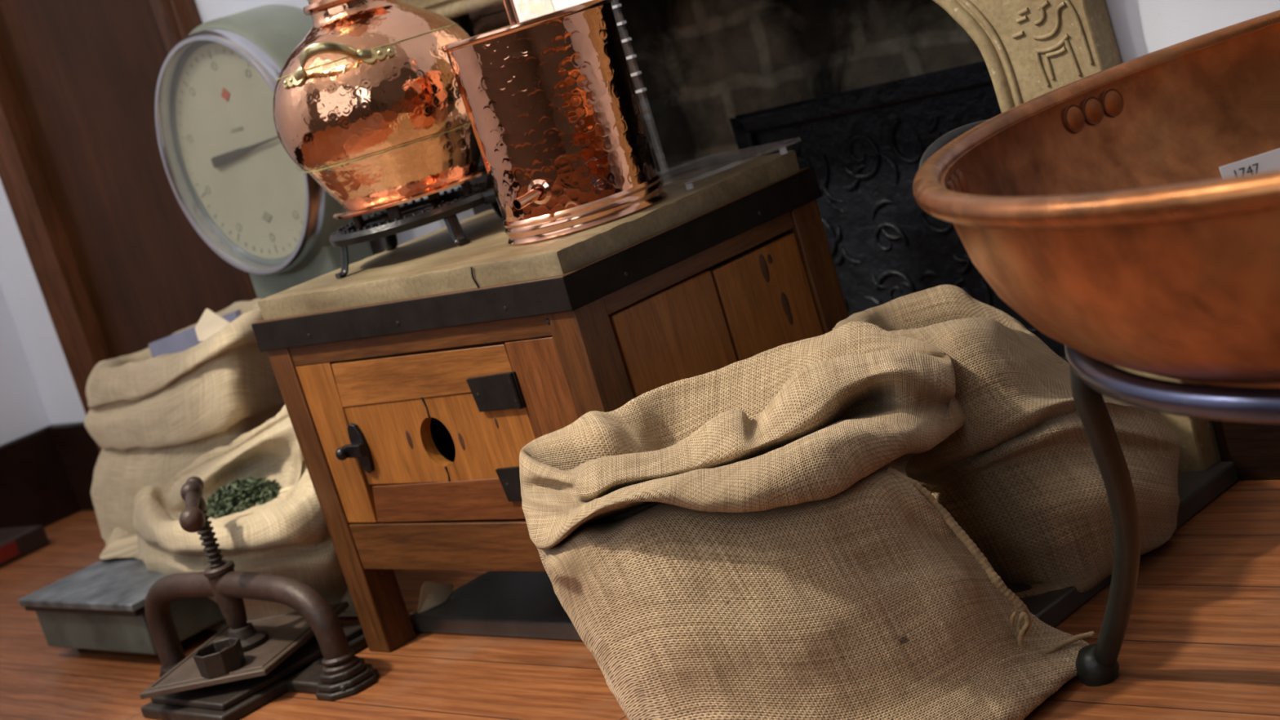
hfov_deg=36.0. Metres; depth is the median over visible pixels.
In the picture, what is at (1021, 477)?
burlap sack
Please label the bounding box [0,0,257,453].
door
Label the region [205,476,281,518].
dried leaves
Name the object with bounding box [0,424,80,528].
baseboard
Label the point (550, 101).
copper canister
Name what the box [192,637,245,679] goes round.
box
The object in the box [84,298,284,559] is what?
burlap sack
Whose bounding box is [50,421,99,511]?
baseboard
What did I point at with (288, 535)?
burlap sack
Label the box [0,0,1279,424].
wall
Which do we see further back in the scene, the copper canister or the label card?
the copper canister
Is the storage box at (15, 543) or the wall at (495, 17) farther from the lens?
the storage box at (15, 543)
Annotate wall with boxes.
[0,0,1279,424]
[0,284,52,445]
[440,3,510,227]
[610,0,984,167]
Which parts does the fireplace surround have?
edge moulding, edge moulding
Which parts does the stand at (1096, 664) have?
leg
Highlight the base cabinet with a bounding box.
[251,150,848,652]
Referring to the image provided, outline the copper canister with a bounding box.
[441,0,666,245]
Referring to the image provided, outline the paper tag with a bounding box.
[195,308,230,341]
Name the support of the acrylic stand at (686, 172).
on the base cabinet
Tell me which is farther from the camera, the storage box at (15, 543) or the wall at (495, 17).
the storage box at (15, 543)
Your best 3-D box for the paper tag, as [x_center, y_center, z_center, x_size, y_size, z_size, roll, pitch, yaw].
[-0.721,-0.063,3.349,0.124,0.044,0.064,-6,15,47]
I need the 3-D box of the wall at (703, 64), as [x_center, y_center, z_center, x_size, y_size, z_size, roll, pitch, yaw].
[0.379,-0.711,3.219,1.560,1.600,0.080,-6,15,47]
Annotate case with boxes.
[147,309,241,357]
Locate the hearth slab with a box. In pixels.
[408,458,1238,640]
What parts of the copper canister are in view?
spout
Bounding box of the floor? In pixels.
[0,479,1279,719]
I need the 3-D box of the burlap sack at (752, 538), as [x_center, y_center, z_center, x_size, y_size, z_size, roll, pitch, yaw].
[0.175,0.200,2.201,0.577,0.375,0.531,-6,15,47]
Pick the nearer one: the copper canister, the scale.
the copper canister
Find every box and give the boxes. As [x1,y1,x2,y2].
[0,524,48,568]
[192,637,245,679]
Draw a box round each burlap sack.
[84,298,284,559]
[133,404,453,631]
[519,320,1094,719]
[832,284,1180,598]
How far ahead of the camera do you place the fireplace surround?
2.49 m
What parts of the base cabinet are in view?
leg, latch knob, door panel, rail, door rail, rail, door rail, door panel, leg, rail, leg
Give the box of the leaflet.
[513,0,590,22]
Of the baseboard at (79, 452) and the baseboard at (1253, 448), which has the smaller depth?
the baseboard at (1253, 448)
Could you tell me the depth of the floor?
2.50 m
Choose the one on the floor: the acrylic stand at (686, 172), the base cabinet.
the base cabinet
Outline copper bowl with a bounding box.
[912,9,1279,387]
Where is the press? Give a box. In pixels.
[139,476,378,719]
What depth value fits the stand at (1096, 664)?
1.73 m
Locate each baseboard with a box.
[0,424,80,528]
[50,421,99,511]
[1202,383,1279,479]
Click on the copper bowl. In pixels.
(1099, 207)
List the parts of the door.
frame, frame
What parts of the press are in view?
handle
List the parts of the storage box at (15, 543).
red panel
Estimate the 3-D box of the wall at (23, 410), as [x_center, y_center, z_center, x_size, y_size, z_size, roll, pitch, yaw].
[-3.206,-0.463,3.220,0.100,3.200,4.230,-6,15,47]
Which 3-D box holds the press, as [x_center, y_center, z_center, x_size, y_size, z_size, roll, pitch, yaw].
[-0.613,0.329,2.934,0.377,0.320,0.434,-17,11,-2]
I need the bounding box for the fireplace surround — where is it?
[397,0,1220,471]
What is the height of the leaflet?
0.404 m
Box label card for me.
[1218,148,1279,177]
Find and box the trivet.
[328,173,502,279]
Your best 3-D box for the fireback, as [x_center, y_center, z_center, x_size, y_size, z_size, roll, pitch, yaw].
[0.553,-0.188,3.168,0.882,0.574,0.044,-6,15,47]
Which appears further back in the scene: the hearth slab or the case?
the case
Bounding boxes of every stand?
[612,3,801,190]
[1064,344,1279,686]
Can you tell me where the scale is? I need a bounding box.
[17,4,386,657]
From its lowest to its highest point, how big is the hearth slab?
0.028 m
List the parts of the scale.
platform lid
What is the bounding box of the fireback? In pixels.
[728,61,1067,362]
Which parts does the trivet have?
leg, leg, leg, handle, leg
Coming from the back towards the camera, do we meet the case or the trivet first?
the case

